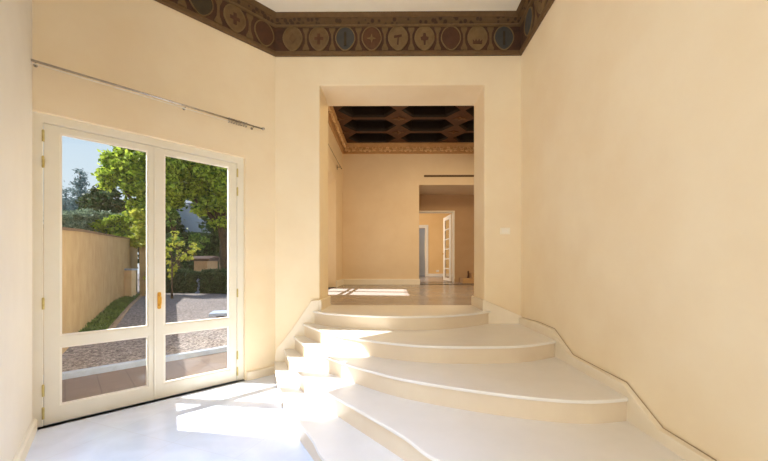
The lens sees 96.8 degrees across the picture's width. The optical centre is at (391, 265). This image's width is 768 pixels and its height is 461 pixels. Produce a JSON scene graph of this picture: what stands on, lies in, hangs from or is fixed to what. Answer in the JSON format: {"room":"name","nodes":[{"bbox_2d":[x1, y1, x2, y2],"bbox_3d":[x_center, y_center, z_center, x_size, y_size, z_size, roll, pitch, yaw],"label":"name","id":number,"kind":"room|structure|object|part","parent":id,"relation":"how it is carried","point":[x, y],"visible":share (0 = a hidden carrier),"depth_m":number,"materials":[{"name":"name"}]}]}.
{"room":"historic interior","nodes":[
{"label":"historic interior","id":0,"kind":"room"},
{"bbox_2d":[0,0,31,460],"bbox_3d":[-2.397,-0.876,1.991,0.200,4.693,1.900,0,0,-40],"label":"wall","id":1,"kind":"structure","parent":0,"point":[15,15],"depth_m":2.23,"materials":[{"name":"paint"}]},
{"bbox_2d":[13,419,36,460],"bbox_3d":[-2.310,1.300,2.064,0.028,0.100,1.900,0,0,-40],"label":"baseboard","id":2,"kind":"structure","parent":1,"relation":"attached to","point":[25,445],"depth_m":2.47,"materials":[{"name":"beige paint"}]},
{"bbox_2d":[32,0,274,427],"bbox_3d":[-2.266,-0.876,3.603,0.190,4.693,2.609,0,0,44],"label":"wall","id":3,"kind":"structure","parent":0,"point":[151,47],"depth_m":3.52,"materials":[{"name":"beige paint"}]},
{"bbox_2d":[32,111,243,427],"bbox_3d":[-2.458,0.081,3.530,0.358,2.739,1.752,0,0,44],"label":"door","id":4,"kind":"structure","parent":3,"relation":"in","point":[48,340],"depth_m":3.29,"materials":[{"name":"beige paint"}]},
{"bbox_3d":[-2.336,0.350,3.439,0.058,0.170,0.032,0,0,44],"label":"handle","id":5,"kind":"part","parent":4,"relation":"part of","materials":[{"name":"gold metal"}]},
{"bbox_2d":[31,59,264,129],"bbox_3d":[-2.238,-1.643,3.432,0.090,0.054,1.972,0,0,44],"label":"curtain rod","id":6,"kind":"object","parent":3,"relation":"attached to","point":[32,60],"visible":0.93,"depth_m":3.19,"materials":[{"name":"metal"}]},
{"bbox_2d":[246,365,274,380],"bbox_3d":[-1.579,1.300,4.153,0.028,0.100,0.363,0,0,44],"label":"baseboard","id":7,"kind":"structure","parent":3,"relation":"attached to","point":[258,373],"depth_m":4.13,"materials":[{"name":"paint"}]},
{"bbox_2d":[25,374,313,460],"bbox_3d":[-0.768,1.410,0.643,4.934,0.120,7.874,0,0,0],"label":"floor","id":8,"kind":"structure","parent":0,"point":[241,420],"depth_m":2.77,"materials":[{"name":"white stone"}]},
{"bbox_2d":[274,305,685,460],"bbox_3d":[0.069,0.954,2.824,3.102,0.793,4.133,0,0,0],"label":"staircase","id":9,"kind":"structure","parent":8,"relation":"on","point":[361,382],"depth_m":2.60,"materials":[{"name":"beige stone"}]},
{"bbox_2d":[328,124,342,288],"bbox_3d":[-1.694,-1.614,7.659,0.420,4.642,5.707,0,0,0],"label":"wall","id":10,"kind":"structure","parent":0,"point":[335,173],"depth_m":9.00,"materials":[{"name":"paint"}]},
{"bbox_2d":[336,279,342,286],"bbox_3d":[-1.454,0.472,9.626,0.030,0.170,1.170,0,0,0],"label":"baseboard","id":11,"kind":"structure","parent":10,"relation":"attached to","point":[338,282],"depth_m":9.45,"materials":[{"name":"white paint"}]},
{"bbox_2d":[256,0,520,11],"bbox_3d":[-0.755,-3.223,0.596,5.107,0.200,7.982,0,0,0],"label":"ceiling","id":12,"kind":"structure","parent":0,"point":[275,5],"depth_m":4.09,"materials":[{"name":"paint"}]},
{"bbox_2d":[275,56,520,353],"bbox_3d":[1.108,-1.232,4.554,6.250,5.405,0.561,0,0,0],"label":"wall","id":13,"kind":"structure","parent":0,"point":[305,87],"depth_m":4.29,"materials":[{"name":"beige paint"}]},
{"bbox_2d":[275,300,318,361],"bbox_3d":[-1.178,0.887,4.268,0.550,0.920,0.045,0,0,0],"label":"baseboard","id":14,"kind":"structure","parent":13,"relation":"attached to","point":[308,316],"depth_m":4.25,"materials":[{"name":"paint"}]},
{"bbox_2d":[319,296,330,310],"bbox_3d":[-0.886,0.490,4.556,0.030,0.135,0.626,0,0,0],"label":"trim","id":15,"kind":"structure","parent":13,"relation":"attached to","point":[324,302],"depth_m":4.44,"materials":[{"name":"paint"}]},
{"bbox_2d":[471,296,484,310],"bbox_3d":[1.150,0.490,4.542,0.030,0.135,0.626,0,0,0],"label":"trim","id":16,"kind":"structure","parent":13,"relation":"attached to","point":[479,303],"depth_m":4.45,"materials":[{"name":"paint"}]},
{"bbox_2d":[485,301,521,323],"bbox_3d":[1.393,0.740,4.249,0.461,0.620,0.045,0,0,0],"label":"baseboard","id":17,"kind":"structure","parent":13,"relation":"attached to","point":[497,315],"depth_m":4.23,"materials":[{"name":"paint"}]},
{"bbox_2d":[500,228,509,233],"bbox_3d":[1.422,-0.438,4.265,0.124,0.084,0.014,0,0,0],"label":"light switch","id":18,"kind":"object","parent":13,"relation":"attached to","point":[502,230],"visible":1,"depth_m":4.26,"materials":[{"name":"plastic"}]},
{"bbox_2d":[328,276,473,304],"bbox_3d":[1.372,0.632,12.522,6.640,0.150,15.337,0,0,0],"label":"floor","id":19,"kind":"structure","parent":0,"point":[425,294],"depth_m":6.91,"materials":[{"name":"beige stone"}]},
{"bbox_2d":[459,273,473,282],"bbox_3d":[3.190,0.397,11.277,1.786,0.320,0.600,0,0,0],"label":"stone step","id":20,"kind":"structure","parent":19,"relation":"on","point":[471,275],"depth_m":10.98,"materials":[{"name":"stone"}]},
{"bbox_2d":[333,106,473,142],"bbox_3d":[0.921,-3.835,7.640,7.450,0.500,5.707,0,0,0],"label":"ceiling","id":21,"kind":"structure","parent":0,"point":[359,124],"depth_m":9.08,"materials":[{"name":"brown wood"}]},
{"bbox_2d":[343,154,473,284],"bbox_3d":[1.406,-1.614,10.315,5.940,4.642,0.250,0,0,0],"label":"wall","id":22,"kind":"structure","parent":0,"point":[381,191],"depth_m":10.20,"materials":[{"name":"paint"}]},
{"bbox_2d":[343,279,419,284],"bbox_3d":[-0.309,0.472,10.188,2.313,0.170,0.030,0,0,0],"label":"baseboard","id":23,"kind":"structure","parent":22,"relation":"attached to","point":[345,281],"depth_m":10.17,"materials":[{"name":"white paint"}]},
{"bbox_2d":[328,106,473,153],"bbox_3d":[1.385,-3.493,7.512,5.740,0.285,5.357,0,0,0],"label":"trim","id":24,"kind":"structure","parent":22,"relation":"attached to","point":[456,147],"depth_m":10.07,"materials":[{"name":"paint"}]},
{"bbox_2d":[424,175,473,176],"bbox_3d":[2.173,-2.689,10.188,2.403,0.060,0.032,0,0,0],"label":"vent slot","id":25,"kind":"object","parent":22,"relation":"attached to","point":[424,175],"visible":0.64,"depth_m":10.18,"materials":[{"name":"brown wood"}]},
{"bbox_2d":[419,228,424,275],"bbox_3d":[1.847,-1.346,20.087,6.000,3.807,0.200,0,0,0],"label":"wall","id":26,"kind":"structure","parent":0,"point":[421,230],"depth_m":19.99,"materials":[{"name":"white paint"}]},
{"bbox_2d":[419,213,451,273],"bbox_3d":[1.834,-1.271,18.287,5.800,3.957,0.200,0,0,0],"label":"wall","id":27,"kind":"structure","parent":0,"point":[434,221],"depth_m":18.18,"materials":[{"name":"paint"}]},
{"bbox_2d":[419,225,427,275],"bbox_3d":[1.423,-0.815,18.185,1.079,2.744,0.050,0,0,0],"label":"door frame","id":28,"kind":"structure","parent":27,"relation":"in","point":[420,226],"depth_m":18.16,"materials":[{"name":"white paint"}]},
{"bbox_2d":[428,274,448,275],"bbox_3d":[3.308,0.482,18.166,2.851,0.150,0.020,0,0,0],"label":"baseboard","id":29,"kind":"structure","parent":27,"relation":"attached to","point":[428,274],"depth_m":18.16,"materials":[{"name":"white paint"}]},
{"bbox_2d":[419,195,473,278],"bbox_3d":[1.786,-1.271,11.752,5.800,3.957,0.250,0,0,0],"label":"wall","id":30,"kind":"structure","parent":0,"point":[463,205],"depth_m":11.62,"materials":[{"name":"paint"}]},
{"bbox_2d":[419,211,454,281],"bbox_3d":[1.341,-0.664,11.761,1.629,2.443,0.280,0,0,0],"label":"trim","id":31,"kind":"structure","parent":30,"relation":"attached to","point":[452,212],"depth_m":11.63,"materials":[{"name":"white paint"}]},
{"bbox_2d":[442,214,451,280],"bbox_3d":[2.010,-0.639,12.450,0.100,2.353,1.099,0,0,-5],"label":"door","id":32,"kind":"structure","parent":30,"relation":"in","point":[449,217],"depth_m":12.34,"materials":[{"name":"white paint"}]},
{"bbox_2d":[419,187,473,194],"bbox_3d":[1.781,-2.496,11.032,5.800,0.150,1.190,0,0,0],"label":"ceiling","id":33,"kind":"structure","parent":0,"point":[422,190],"depth_m":11.01,"materials":[{"name":"paint"}]},
{"bbox_2d":[521,0,767,460],"bbox_3d":[1.722,-0.876,0.453,0.250,4.693,7.732,0,0,0],"label":"wall","id":34,"kind":"structure","parent":0,"point":[644,123],"depth_m":2.03,"materials":[{"name":"beige paint"}]},
{"bbox_2d":[155,0,554,56],"bbox_3d":[-0.673,-2.878,0.547,4.549,0.490,7.485,0,0,0],"label":"trim","id":35,"kind":"structure","parent":34,"relation":"attached to","point":[366,33],"depth_m":4.24,"materials":[{"name":"brown wood"}]},
{"bbox_3d":[-0.675,-3.098,0.546,4.546,0.050,7.482,0,0,0],"label":"crown","id":36,"kind":"part","parent":35,"relation":"part of","materials":[{"name":"white paint"}]},
{"bbox_2d":[519,317,716,460],"bbox_3d":[1.575,0.980,0.529,0.045,0.740,7.482,0,0,0],"label":"baseboard","id":37,"kind":"structure","parent":34,"relation":"attached to","point":[638,414],"depth_m":2.24,"materials":[{"name":"paint"}]},
{"label":"outside","id":38,"kind":"structure","parent":0,"visible":0},
{"bbox_2d":[62,274,226,371],"bbox_3d":[-26.596,1.370,31.406,99.026,0.001,99.030,0,0,0],"label":"ground","id":39,"kind":"structure","parent":38,"point":[178,301],"depth_m":6.63,"materials":[{"name":"grey gravel"}]},
{"bbox_2d":[62,186,74,210],"bbox_3d":[-34.401,-3.459,36.094,3.138,9.758,3.229,0,0,0],"label":"conifer","id":40,"kind":"object","parent":39,"relation":"on","point":[63,190],"visible":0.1,"depth_m":35.81,"materials":[{"name":"green plant"}]},
{"bbox_2d":[63,168,89,211],"bbox_3d":[-30.983,-4.190,33.736,4.706,11.220,4.367,0,0,-35],"label":"conifer","id":41,"kind":"object","parent":39,"relation":"on","point":[79,185],"visible":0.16,"depth_m":33.70,"materials":[{"name":"green plant"}]},
{"bbox_2d":[62,209,98,231],"bbox_3d":[-15.928,-0.750,16.984,2.161,4.340,1.988,0,0,-42],"label":"shrub","id":42,"kind":"object","parent":39,"relation":"on","point":[69,219],"visible":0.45,"depth_m":16.94,"materials":[{"name":"green plant"}]},
{"bbox_2d":[72,208,114,233],"bbox_3d":[-15.725,-0.801,17.920,1.908,4.443,2.019,0,0,-20],"label":"shrub","id":43,"kind":"object","parent":39,"relation":"on","point":[106,213],"visible":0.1,"depth_m":17.63,"materials":[{"name":"green plant"}]},
{"bbox_2d":[62,227,136,353],"bbox_3d":[-8.126,0.177,9.523,0.740,2.945,16.557,0,0,-33],"label":"wall","id":44,"kind":"structure","parent":39,"relation":"on","point":[94,264],"depth_m":7.88,"materials":[{"name":"beige paint"}]},
{"bbox_2d":[75,184,127,213],"bbox_3d":[-22.844,-2.579,26.979,3.925,7.997,3.478,0,0,0],"label":"broadleaf tree","id":45,"kind":"object","parent":39,"relation":"on","point":[97,199],"visible":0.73,"depth_m":26.32,"materials":[{"name":"green plant"}]},
{"bbox_2d":[87,210,139,237],"bbox_3d":[-14.572,-0.790,17.951,2.232,4.420,2.196,0,0,43],"label":"shrub","id":46,"kind":"object","parent":39,"relation":"on","point":[117,225],"visible":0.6,"depth_m":17.67,"materials":[{"name":"green plant"}]},
{"bbox_2d":[108,294,141,328],"bbox_3d":[-8.466,1.330,11.023,0.149,0.095,10.871,0,0,-33],"label":"edging","id":47,"kind":"object","parent":39,"relation":"on","point":[131,304],"visible":0.73,"depth_m":9.09,"materials":[{"name":"stone"}]},
{"bbox_2d":[124,269,137,296],"bbox_3d":[-11.300,0.780,14.325,1.027,1.340,0.330,0,0,0],"label":"wall","id":48,"kind":"structure","parent":39,"relation":"on","point":[129,274],"depth_m":14.20,"materials":[{"name":"white stone"}]},
{"bbox_2d":[124,208,145,282],"bbox_3d":[-11.282,-0.597,15.657,1.638,4.033,1.281,0,0,0],"label":"broadleaf tree","id":49,"kind":"object","parent":39,"relation":"on","point":[139,230],"visible":0.59,"depth_m":15.27,"materials":[{"name":"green plant"}]},
{"bbox_2d":[91,145,184,219],"bbox_3d":[-12.622,-2.768,17.413,3.756,8.376,3.548,0,0,-24],"label":"broadleaf tree","id":50,"kind":"object","parent":39,"relation":"on","point":[121,168],"visible":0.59,"depth_m":16.41,"materials":[{"name":"green plant"}]},
{"bbox_2d":[138,238,145,295],"bbox_3d":[-11.283,0.085,15.797,0.660,2.730,0.660,0,0,-28],"label":"pier","id":51,"kind":"structure","parent":39,"relation":"on","point":[142,251],"depth_m":15.47,"materials":[{"name":"beige paint"}]},
{"bbox_2d":[62,346,226,379],"bbox_3d":[-2.117,1.450,6.440,0.100,0.200,12.094,0,0,44],"label":"kerb","id":52,"kind":"object","parent":39,"relation":"on","point":[142,362],"depth_m":4.77,"materials":[{"name":"white stone"}]},
{"bbox_2d":[62,301,226,370],"bbox_3d":[-4.313,1.362,10.016,8.026,0.015,10.024,0,0,44],"label":"pebbles","id":53,"kind":"object","parent":39,"relation":"on","point":[214,301],"visible":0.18,"depth_m":5.79,"materials":[{"name":"grey gravel"}]},
{"bbox_2d":[134,200,189,268],"bbox_3d":[-23.254,-3.023,33.857,6.459,8.886,5.825,0,0,0],"label":"broadleaf tree","id":54,"kind":"object","parent":39,"relation":"on","point":[179,226],"visible":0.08,"depth_m":34.01,"materials":[{"name":"green plant"}]},
{"bbox_2d":[165,268,200,292],"bbox_3d":[-11.100,0.752,17.790,3.013,1.340,1.162,0,0,9],"label":"clipped hedge","id":55,"kind":"object","parent":39,"relation":"on","point":[184,280],"visible":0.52,"depth_m":17.28,"materials":[{"name":"green plant"}]},
{"bbox_2d":[165,230,201,298],"bbox_3d":[-9.161,-0.062,14.793,1.758,2.964,0.951,0,0,0],"label":"sapling","id":56,"kind":"object","parent":39,"relation":"on","point":[172,264],"visible":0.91,"depth_m":14.71,"materials":[{"name":"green plant"}]},
{"bbox_3d":[-9.161,-0.476,14.806,1.758,2.134,0.926,0,0,0],"label":"crown","id":57,"kind":"part","parent":56,"relation":"part of","materials":[{"name":"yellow plant"}]},
{"bbox_2d":[165,206,209,268],"bbox_3d":[-12.487,-2.066,20.252,3.450,6.973,2.126,0,0,-12],"label":"broadleaf tree","id":58,"kind":"object","parent":39,"relation":"on","point":[173,214],"visible":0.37,"depth_m":20.03,"materials":[{"name":"green plant"}]},
{"bbox_3d":[-12.376,-3.271,19.981,3.569,4.563,1.957,0,0,0],"label":"crown","id":59,"kind":"part","parent":58,"relation":"part of","materials":[{"name":"green plant"}]},
{"bbox_2d":[165,231,219,270],"bbox_3d":[-16.474,-0.805,30.532,11.861,4.636,1.698,0,0,10],"label":"hedge","id":60,"kind":"object","parent":39,"relation":"on","point":[212,248],"visible":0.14,"depth_m":30.16,"materials":[{"name":"green plant"}]},
{"bbox_2d":[176,200,209,232],"bbox_3d":[-20.534,-3.160,39.000,6.723,9.260,6.600,0,0,0],"label":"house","id":61,"kind":"structure","parent":39,"relation":"on","point":[189,220],"depth_m":36.00,"materials":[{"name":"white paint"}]},
{"bbox_2d":[165,159,226,268],"bbox_3d":[-10.304,-2.884,18.982,5.406,8.608,4.856,0,0,34],"label":"broadleaf tree","id":62,"kind":"object","parent":39,"relation":"on","point":[205,185],"visible":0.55,"depth_m":18.14,"materials":[{"name":"green plant"}]},
{"bbox_3d":[-10.107,-4.490,19.024,6.018,5.396,4.663,0,0,0],"label":"crown","id":63,"kind":"part","parent":62,"relation":"part of","materials":[{"name":"green plant"}]},
{"bbox_2d":[195,278,199,292],"bbox_3d":[-9.793,1.000,17.303,0.320,0.740,0.320,0,0,0],"label":"pedestal","id":64,"kind":"object","parent":39,"relation":"on","point":[198,291],"visible":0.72,"depth_m":17.24,"materials":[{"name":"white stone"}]},
{"bbox_2d":[187,256,218,270],"bbox_3d":[-12.603,0.395,23.186,1.458,2.150,1.972,0,0,0],"label":"garden shed","id":65,"kind":"object","parent":39,"relation":"on","point":[200,262],"visible":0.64,"depth_m":22.50,"materials":[{"name":"brown wood"}]},
{"bbox_2d":[197,216,226,233],"bbox_3d":[-14.519,-3.301,32.425,6.610,9.443,7.123,0,0,36],"label":"broadleaf tree","id":66,"kind":"object","parent":39,"relation":"on","point":[211,230],"visible":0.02,"depth_m":31.15,"materials":[{"name":"green plant"}]},
{"bbox_2d":[198,267,226,293],"bbox_3d":[-8.391,0.738,17.230,2.585,1.377,1.172,0,0,13],"label":"clipped hedge","id":67,"kind":"object","parent":39,"relation":"on","point":[212,281],"visible":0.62,"depth_m":16.90,"materials":[{"name":"green plant"}]},
{"bbox_2d":[209,310,226,317],"bbox_3d":[-4.014,1.280,9.013,1.350,0.180,0.600,0,0,-17],"label":"stone bench","id":68,"kind":"object","parent":39,"relation":"on","point":[219,313],"visible":0.31,"depth_m":8.64,"materials":[{"name":"white stone"}]},
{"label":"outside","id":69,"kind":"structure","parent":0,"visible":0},
{"bbox_3d":[-8.455,1.370,11.030,6.036,0.060,9.040,0,0,0],"label":"bed","id":70,"kind":"object","parent":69,"visible":0},
{"bbox_2d":[77,293,139,331],"bbox_3d":[-8.683,1.275,10.826,0.681,0.130,10.690,0,0,-34],"label":"grass","id":71,"kind":"structure","parent":70,"relation":"on","point":[102,321],"depth_m":8.72,"materials":[{"name":"green plant"}]},
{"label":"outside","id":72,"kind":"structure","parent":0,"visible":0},
{"bbox_2d":[62,352,226,401],"bbox_3d":[-0.807,1.540,4.484,4.500,0.220,13.094,0,0,44],"label":"terrace","id":73,"kind":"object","parent":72,"point":[102,383],"depth_m":4.41,"materials":[{"name":"stone"}]}
]}

